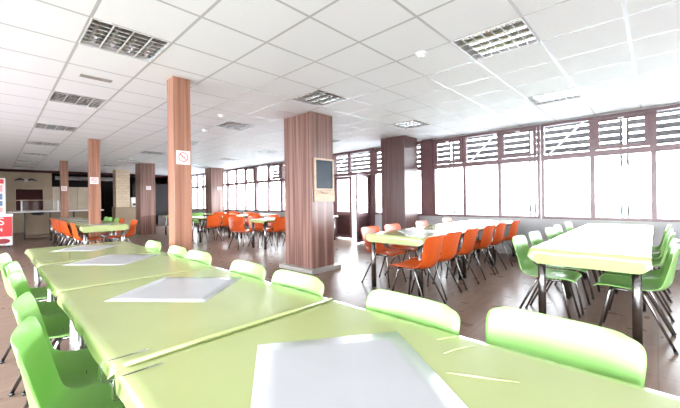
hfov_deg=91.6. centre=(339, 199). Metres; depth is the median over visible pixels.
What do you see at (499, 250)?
baseboard
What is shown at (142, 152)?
ceiling lamp
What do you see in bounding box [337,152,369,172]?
sunshade
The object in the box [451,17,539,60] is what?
ceiling lamp
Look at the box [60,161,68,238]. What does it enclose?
pillar
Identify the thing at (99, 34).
ceiling lamp
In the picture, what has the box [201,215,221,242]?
chair
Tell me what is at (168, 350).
fold
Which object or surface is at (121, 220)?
chair
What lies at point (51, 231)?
dining table
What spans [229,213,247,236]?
chair
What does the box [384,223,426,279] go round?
chair
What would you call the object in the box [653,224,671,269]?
chair
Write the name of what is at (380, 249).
chair
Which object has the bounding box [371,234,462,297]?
dining table
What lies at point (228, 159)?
ceiling lamp
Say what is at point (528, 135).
sunshade
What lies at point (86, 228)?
tablecloth
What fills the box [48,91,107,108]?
ceiling lamp
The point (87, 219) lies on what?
tablecloth
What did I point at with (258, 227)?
chair
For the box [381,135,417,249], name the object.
pillar
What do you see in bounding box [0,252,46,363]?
chair
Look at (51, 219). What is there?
chair
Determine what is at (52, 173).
ceiling
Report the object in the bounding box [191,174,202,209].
window
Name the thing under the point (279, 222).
chair
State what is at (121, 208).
pillar
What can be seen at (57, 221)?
chair
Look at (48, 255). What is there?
tablecloth
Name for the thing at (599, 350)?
chair
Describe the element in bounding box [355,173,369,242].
door
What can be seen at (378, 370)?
table runner
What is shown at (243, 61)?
ceiling
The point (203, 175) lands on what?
window
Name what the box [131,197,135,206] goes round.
dispenser
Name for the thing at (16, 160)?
ceiling lamp
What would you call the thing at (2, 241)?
print
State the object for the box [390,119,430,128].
ceiling lamp
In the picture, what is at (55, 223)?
chair
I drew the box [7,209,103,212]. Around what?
countertop
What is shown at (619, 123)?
sunshade
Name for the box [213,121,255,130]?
ceiling lamp
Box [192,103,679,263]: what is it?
wall
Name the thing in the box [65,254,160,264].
table runner
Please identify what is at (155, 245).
chair
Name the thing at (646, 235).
tablecloth
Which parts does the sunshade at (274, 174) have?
post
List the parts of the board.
frame, panel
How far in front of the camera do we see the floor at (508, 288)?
4.27 m
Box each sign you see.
[0,178,5,213]
[61,186,66,190]
[90,177,97,183]
[176,150,189,164]
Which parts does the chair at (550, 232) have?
leg, leg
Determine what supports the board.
attached to the pillar at (309, 224)
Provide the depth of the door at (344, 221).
10.15 m
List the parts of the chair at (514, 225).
leg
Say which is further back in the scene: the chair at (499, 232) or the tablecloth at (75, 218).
the tablecloth at (75, 218)
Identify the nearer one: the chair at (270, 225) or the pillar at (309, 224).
the pillar at (309, 224)
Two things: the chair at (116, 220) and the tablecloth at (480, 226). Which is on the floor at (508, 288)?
the chair at (116, 220)
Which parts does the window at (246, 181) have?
sash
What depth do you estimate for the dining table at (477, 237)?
6.29 m
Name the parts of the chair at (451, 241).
leg, leg, leg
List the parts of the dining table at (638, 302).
leg, leg, leg, leg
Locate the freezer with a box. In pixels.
[0,213,12,246]
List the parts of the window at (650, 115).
sash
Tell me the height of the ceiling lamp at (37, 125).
0.104 m
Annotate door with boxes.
[335,176,352,237]
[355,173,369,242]
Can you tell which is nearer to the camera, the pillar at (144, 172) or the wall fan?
the pillar at (144, 172)
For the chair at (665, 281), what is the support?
on the floor at (508, 288)
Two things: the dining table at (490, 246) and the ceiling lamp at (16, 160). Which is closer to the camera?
the dining table at (490, 246)
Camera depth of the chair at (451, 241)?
3.94 m
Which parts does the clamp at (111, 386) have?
plate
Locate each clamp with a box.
[98,348,148,382]
[109,362,163,400]
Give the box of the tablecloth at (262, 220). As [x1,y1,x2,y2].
[249,218,273,222]
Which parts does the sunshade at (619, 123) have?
post, post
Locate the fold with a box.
[123,297,332,367]
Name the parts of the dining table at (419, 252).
leg, leg, leg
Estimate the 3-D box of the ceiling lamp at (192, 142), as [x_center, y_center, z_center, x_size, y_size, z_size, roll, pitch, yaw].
[-3.761,-1.440,8.045,0.592,0.104,0.592,-1,0,44]
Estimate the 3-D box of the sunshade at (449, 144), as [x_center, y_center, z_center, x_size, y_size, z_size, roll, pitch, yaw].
[1.953,-0.267,9.652,2.660,2.940,0.196,-1,0,44]
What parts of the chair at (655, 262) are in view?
leg, leg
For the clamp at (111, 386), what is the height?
0.061 m
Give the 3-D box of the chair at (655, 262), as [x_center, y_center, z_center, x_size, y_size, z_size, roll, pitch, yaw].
[3.354,0.750,3.678,0.450,0.792,0.537,-1,0,-44]
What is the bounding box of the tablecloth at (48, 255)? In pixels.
[25,241,160,268]
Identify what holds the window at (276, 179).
in the wall at (526, 225)
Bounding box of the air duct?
[54,176,112,181]
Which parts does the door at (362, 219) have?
panel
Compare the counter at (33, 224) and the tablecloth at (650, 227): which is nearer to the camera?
the tablecloth at (650, 227)
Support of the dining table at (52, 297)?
on the floor at (508, 288)
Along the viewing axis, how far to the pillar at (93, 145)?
7.47 m
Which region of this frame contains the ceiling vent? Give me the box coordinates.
[79,74,111,82]
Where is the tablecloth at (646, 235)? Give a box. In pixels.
[560,228,653,241]
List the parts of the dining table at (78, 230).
leg, leg, leg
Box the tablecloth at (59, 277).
[38,252,213,296]
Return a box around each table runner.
[55,245,118,250]
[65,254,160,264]
[104,277,241,301]
[251,331,467,407]
[397,230,439,233]
[471,220,499,221]
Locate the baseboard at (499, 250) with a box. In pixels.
[194,223,679,269]
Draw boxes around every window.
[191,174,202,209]
[202,170,226,209]
[227,166,255,210]
[255,162,281,211]
[281,162,284,211]
[374,142,421,215]
[433,125,541,218]
[541,104,679,221]
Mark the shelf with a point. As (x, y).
(16, 200)
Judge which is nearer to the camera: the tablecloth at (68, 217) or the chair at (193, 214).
the tablecloth at (68, 217)
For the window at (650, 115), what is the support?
in the wall at (526, 225)
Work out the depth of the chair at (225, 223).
9.87 m
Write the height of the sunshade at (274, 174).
2.940 m
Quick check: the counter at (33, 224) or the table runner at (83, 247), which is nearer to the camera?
the table runner at (83, 247)
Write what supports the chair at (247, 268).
on the floor at (508, 288)
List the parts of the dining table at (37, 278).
leg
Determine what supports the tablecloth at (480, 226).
on the dining table at (490, 246)
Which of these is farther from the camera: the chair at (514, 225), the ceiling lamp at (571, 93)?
the chair at (514, 225)
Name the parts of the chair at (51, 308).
leg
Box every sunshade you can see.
[272,164,284,209]
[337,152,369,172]
[378,143,451,213]
[451,132,531,215]
[534,120,622,216]
[626,109,679,217]
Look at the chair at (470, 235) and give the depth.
4.37 m
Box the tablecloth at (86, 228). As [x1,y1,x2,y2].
[75,223,128,232]
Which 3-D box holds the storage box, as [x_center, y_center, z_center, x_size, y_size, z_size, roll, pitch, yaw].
[-9.006,1.046,16.908,0.620,0.540,0.720,-1,0,44]
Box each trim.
[0,169,167,176]
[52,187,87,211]
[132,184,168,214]
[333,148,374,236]
[421,139,433,215]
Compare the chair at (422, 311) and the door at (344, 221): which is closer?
the chair at (422, 311)
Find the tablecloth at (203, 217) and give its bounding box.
[192,216,237,219]
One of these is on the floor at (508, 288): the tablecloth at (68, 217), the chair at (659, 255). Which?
the chair at (659, 255)
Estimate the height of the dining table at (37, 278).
0.718 m
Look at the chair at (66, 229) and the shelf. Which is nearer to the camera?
the chair at (66, 229)
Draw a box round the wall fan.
[15,178,36,181]
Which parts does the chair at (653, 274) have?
leg, leg, leg, leg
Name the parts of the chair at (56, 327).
leg, leg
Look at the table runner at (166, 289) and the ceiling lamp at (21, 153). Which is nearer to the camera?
the table runner at (166, 289)
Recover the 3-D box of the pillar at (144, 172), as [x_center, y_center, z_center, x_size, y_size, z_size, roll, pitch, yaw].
[-7.326,-0.025,12.456,0.600,2.633,0.500,-1,0,44]
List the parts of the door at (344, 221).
panel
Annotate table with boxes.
[34,267,49,338]
[49,290,72,350]
[50,220,54,243]
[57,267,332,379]
[67,225,111,244]
[73,327,86,349]
[77,228,124,244]
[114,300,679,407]
[165,215,205,234]
[192,218,237,242]
[232,216,272,237]
[252,221,273,249]
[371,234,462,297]
[423,229,492,277]
[454,224,515,264]
[538,263,645,345]
[570,269,646,308]
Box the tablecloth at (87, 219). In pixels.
[59,219,102,221]
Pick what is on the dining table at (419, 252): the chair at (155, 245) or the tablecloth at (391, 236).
the tablecloth at (391, 236)
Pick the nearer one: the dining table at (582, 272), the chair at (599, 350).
the chair at (599, 350)
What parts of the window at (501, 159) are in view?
sash, sash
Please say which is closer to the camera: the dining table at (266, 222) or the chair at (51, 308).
the chair at (51, 308)
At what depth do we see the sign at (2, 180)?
9.16 m
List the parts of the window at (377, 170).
sash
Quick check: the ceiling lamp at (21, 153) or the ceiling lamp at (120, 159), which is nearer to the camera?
the ceiling lamp at (21, 153)
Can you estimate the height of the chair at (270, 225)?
0.792 m
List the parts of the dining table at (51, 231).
leg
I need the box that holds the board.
[313,158,334,201]
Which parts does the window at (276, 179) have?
sash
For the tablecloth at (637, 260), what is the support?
on the dining table at (638, 302)
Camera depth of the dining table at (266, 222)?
8.05 m
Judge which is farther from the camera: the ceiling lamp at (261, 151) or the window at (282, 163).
the window at (282, 163)
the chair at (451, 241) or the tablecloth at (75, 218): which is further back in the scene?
the tablecloth at (75, 218)
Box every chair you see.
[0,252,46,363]
[5,261,65,396]
[7,270,68,407]
[10,316,125,407]
[12,292,114,387]
[50,218,73,246]
[53,219,71,246]
[56,220,80,245]
[59,220,87,245]
[62,221,88,244]
[70,223,103,244]
[101,218,118,235]
[101,218,123,242]
[103,217,112,241]
[107,220,136,242]
[145,240,161,250]
[168,245,186,257]
[186,250,211,264]
[192,213,202,233]
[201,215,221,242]
[209,212,224,232]
[216,214,236,240]
[228,216,253,249]
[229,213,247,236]
[229,260,265,279]
[243,212,260,235]
[244,213,259,238]
[247,215,271,247]
[266,215,280,242]
[267,217,285,249]
[271,270,323,296]
[361,226,406,287]
[366,289,459,334]
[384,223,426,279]
[388,234,445,303]
[410,230,462,300]
[415,220,452,269]
[432,227,479,289]
[442,218,475,257]
[453,224,495,279]
[467,222,506,273]
[484,220,519,266]
[485,307,646,386]
[512,235,581,319]
[529,231,590,314]
[545,227,600,299]
[554,224,600,290]
[565,221,604,273]
[593,243,679,353]
[601,238,678,334]
[614,232,675,311]
[615,228,673,300]
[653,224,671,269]
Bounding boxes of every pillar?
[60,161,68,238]
[87,139,100,243]
[112,169,135,229]
[135,163,155,234]
[167,76,191,254]
[205,168,224,228]
[279,111,340,274]
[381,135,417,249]
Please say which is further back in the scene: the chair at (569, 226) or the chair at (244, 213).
the chair at (244, 213)
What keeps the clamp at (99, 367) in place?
attached to the dining table at (78, 341)
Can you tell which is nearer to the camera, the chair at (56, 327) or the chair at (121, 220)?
the chair at (56, 327)
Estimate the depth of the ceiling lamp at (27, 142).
7.96 m
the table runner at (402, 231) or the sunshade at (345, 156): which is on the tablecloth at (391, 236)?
the table runner at (402, 231)
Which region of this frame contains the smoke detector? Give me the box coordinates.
[415,51,426,57]
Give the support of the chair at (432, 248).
on the floor at (508, 288)
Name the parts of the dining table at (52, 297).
leg, leg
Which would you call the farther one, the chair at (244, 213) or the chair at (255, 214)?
the chair at (244, 213)
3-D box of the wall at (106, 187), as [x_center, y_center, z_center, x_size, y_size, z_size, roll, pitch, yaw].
[-13.920,0.035,16.194,4.100,2.700,11.000,-1,0,44]
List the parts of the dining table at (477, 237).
leg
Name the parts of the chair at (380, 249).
leg, leg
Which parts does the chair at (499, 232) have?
leg, leg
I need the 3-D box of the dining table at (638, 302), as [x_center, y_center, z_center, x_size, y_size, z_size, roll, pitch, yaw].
[2.473,0.796,3.212,0.797,0.718,1.237,-1,0,44]
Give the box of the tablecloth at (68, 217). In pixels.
[47,217,81,219]
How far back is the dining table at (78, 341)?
1.74 m
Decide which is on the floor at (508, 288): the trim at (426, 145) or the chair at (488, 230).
the chair at (488, 230)
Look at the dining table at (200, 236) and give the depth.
9.84 m
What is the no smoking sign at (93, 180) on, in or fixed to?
attached to the pillar at (93, 145)
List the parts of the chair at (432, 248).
leg, leg, leg, leg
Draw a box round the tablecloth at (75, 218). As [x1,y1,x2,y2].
[56,218,87,220]
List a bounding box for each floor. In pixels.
[0,224,679,407]
[193,203,679,237]
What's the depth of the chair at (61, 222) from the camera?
7.83 m
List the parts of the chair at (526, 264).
leg, leg, seat frame, leg, leg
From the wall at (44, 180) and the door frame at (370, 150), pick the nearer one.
the door frame at (370, 150)
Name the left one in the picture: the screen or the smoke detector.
the screen
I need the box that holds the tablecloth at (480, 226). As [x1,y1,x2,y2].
[419,223,496,229]
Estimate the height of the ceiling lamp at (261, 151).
0.104 m
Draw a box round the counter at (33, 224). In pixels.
[7,209,103,239]
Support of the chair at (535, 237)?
on the floor at (508, 288)
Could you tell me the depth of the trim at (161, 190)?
17.75 m
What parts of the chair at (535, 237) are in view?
leg, leg, leg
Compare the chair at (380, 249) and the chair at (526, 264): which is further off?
the chair at (380, 249)
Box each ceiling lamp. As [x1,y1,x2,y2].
[16,160,40,162]
[20,152,48,155]
[25,141,59,146]
[34,123,77,131]
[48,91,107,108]
[78,17,171,62]
[117,159,141,161]
[140,151,164,154]
[191,141,201,144]
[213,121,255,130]
[217,158,239,160]
[256,150,282,153]
[291,89,348,106]
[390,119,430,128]
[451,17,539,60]
[525,87,581,105]
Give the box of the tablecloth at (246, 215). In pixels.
[237,214,274,216]
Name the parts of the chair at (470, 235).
leg, leg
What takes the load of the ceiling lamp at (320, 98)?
attached to the ceiling at (243, 61)
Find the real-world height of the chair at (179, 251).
0.792 m
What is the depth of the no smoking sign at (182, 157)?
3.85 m
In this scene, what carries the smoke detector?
attached to the ceiling at (243, 61)
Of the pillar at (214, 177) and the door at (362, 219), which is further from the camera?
the pillar at (214, 177)
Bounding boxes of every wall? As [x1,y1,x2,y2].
[0,171,51,232]
[16,175,167,219]
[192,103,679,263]
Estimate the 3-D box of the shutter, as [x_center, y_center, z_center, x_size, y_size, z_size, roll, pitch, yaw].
[-13.174,0.009,14.043,0.110,0.930,0.880,-1,0,44]
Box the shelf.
[16,200,49,200]
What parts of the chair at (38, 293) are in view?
leg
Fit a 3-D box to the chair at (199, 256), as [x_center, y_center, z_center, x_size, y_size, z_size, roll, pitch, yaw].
[-1.274,0.815,2.462,0.450,0.792,0.537,-1,0,43]
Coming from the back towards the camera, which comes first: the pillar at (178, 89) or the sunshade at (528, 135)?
the sunshade at (528, 135)
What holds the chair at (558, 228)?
on the floor at (508, 288)
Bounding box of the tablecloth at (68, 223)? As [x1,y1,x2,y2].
[66,221,114,225]
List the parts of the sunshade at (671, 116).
post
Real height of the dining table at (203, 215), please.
0.718 m
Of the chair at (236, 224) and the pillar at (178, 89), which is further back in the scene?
the chair at (236, 224)
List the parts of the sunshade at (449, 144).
post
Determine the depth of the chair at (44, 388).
1.19 m
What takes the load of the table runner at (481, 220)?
on the tablecloth at (465, 221)
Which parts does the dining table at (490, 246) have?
leg, leg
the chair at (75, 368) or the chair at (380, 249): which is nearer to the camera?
the chair at (75, 368)
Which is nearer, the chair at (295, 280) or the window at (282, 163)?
the chair at (295, 280)
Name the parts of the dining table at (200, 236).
leg, leg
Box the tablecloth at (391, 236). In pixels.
[365,227,465,245]
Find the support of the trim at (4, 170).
attached to the wall at (44, 180)
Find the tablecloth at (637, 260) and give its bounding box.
[527,236,652,274]
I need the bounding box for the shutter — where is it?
[15,189,43,210]
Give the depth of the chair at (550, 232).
4.13 m
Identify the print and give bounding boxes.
[0,239,9,243]
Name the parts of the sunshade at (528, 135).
post, post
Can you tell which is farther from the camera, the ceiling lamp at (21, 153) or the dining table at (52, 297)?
the ceiling lamp at (21, 153)
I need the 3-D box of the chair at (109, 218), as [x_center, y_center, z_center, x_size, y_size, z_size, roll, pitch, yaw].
[-6.506,0.888,8.986,0.450,0.792,0.537,-1,0,44]
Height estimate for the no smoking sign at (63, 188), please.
0.160 m
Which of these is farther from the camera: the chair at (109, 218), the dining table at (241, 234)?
the dining table at (241, 234)
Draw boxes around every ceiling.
[0,0,679,174]
[52,173,167,178]
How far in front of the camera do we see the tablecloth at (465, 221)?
6.29 m
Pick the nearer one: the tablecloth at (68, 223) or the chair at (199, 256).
the chair at (199, 256)
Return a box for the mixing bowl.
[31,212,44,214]
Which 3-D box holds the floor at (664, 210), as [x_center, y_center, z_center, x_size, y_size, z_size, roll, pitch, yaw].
[20.506,1.003,32.319,105.000,0.120,59.850,-1,0,44]
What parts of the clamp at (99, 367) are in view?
plate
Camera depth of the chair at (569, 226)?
5.26 m
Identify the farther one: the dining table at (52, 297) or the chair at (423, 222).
the chair at (423, 222)
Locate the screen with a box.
[16,200,58,210]
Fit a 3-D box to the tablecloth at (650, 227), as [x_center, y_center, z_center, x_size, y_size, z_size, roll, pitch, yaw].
[4.208,0.476,5.035,0.839,0.136,1.270,-1,0,44]
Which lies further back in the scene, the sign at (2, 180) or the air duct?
the air duct
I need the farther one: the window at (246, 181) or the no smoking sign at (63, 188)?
the window at (246, 181)
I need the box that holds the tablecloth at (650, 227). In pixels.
[579,223,654,233]
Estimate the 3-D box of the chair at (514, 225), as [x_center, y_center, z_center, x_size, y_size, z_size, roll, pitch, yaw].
[2.927,0.756,5.968,0.537,0.792,0.450,-1,0,44]
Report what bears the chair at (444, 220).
on the floor at (508, 288)
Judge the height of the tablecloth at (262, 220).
0.076 m
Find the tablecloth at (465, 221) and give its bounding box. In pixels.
[450,219,519,224]
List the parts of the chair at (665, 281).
leg, leg, seat frame, leg, leg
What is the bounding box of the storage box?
[156,214,168,225]
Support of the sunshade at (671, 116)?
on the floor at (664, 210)
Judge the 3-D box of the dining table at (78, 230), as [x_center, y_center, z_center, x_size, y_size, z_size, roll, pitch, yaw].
[-5.182,0.904,7.165,0.842,0.718,0.802,-1,0,44]
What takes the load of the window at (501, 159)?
in the wall at (526, 225)
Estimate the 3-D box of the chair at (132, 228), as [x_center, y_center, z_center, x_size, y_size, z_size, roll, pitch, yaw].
[-4.872,0.865,7.426,0.450,0.792,0.537,-1,0,44]
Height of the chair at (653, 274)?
0.792 m
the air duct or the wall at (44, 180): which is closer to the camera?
the wall at (44, 180)
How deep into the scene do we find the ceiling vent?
3.82 m
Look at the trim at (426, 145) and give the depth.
8.15 m
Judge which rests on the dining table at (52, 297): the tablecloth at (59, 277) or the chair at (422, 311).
the tablecloth at (59, 277)
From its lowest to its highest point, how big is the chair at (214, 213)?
0.792 m
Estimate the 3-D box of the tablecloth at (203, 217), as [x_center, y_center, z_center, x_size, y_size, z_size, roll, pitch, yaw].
[-3.853,0.554,10.220,0.736,0.066,1.327,-1,0,44]
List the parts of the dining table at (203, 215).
leg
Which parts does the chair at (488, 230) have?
leg, leg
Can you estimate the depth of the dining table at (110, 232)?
7.91 m
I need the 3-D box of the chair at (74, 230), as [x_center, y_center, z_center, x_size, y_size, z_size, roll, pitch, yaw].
[-5.296,0.871,6.923,0.450,0.792,0.537,-1,0,44]
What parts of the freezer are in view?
red panel, lid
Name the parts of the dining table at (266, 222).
leg, leg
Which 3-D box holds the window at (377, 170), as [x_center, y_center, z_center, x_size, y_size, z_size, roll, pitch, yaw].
[1.541,-0.517,8.840,1.530,1.850,0.155,-1,0,44]
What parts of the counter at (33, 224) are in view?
leg, leg, panel, foot rail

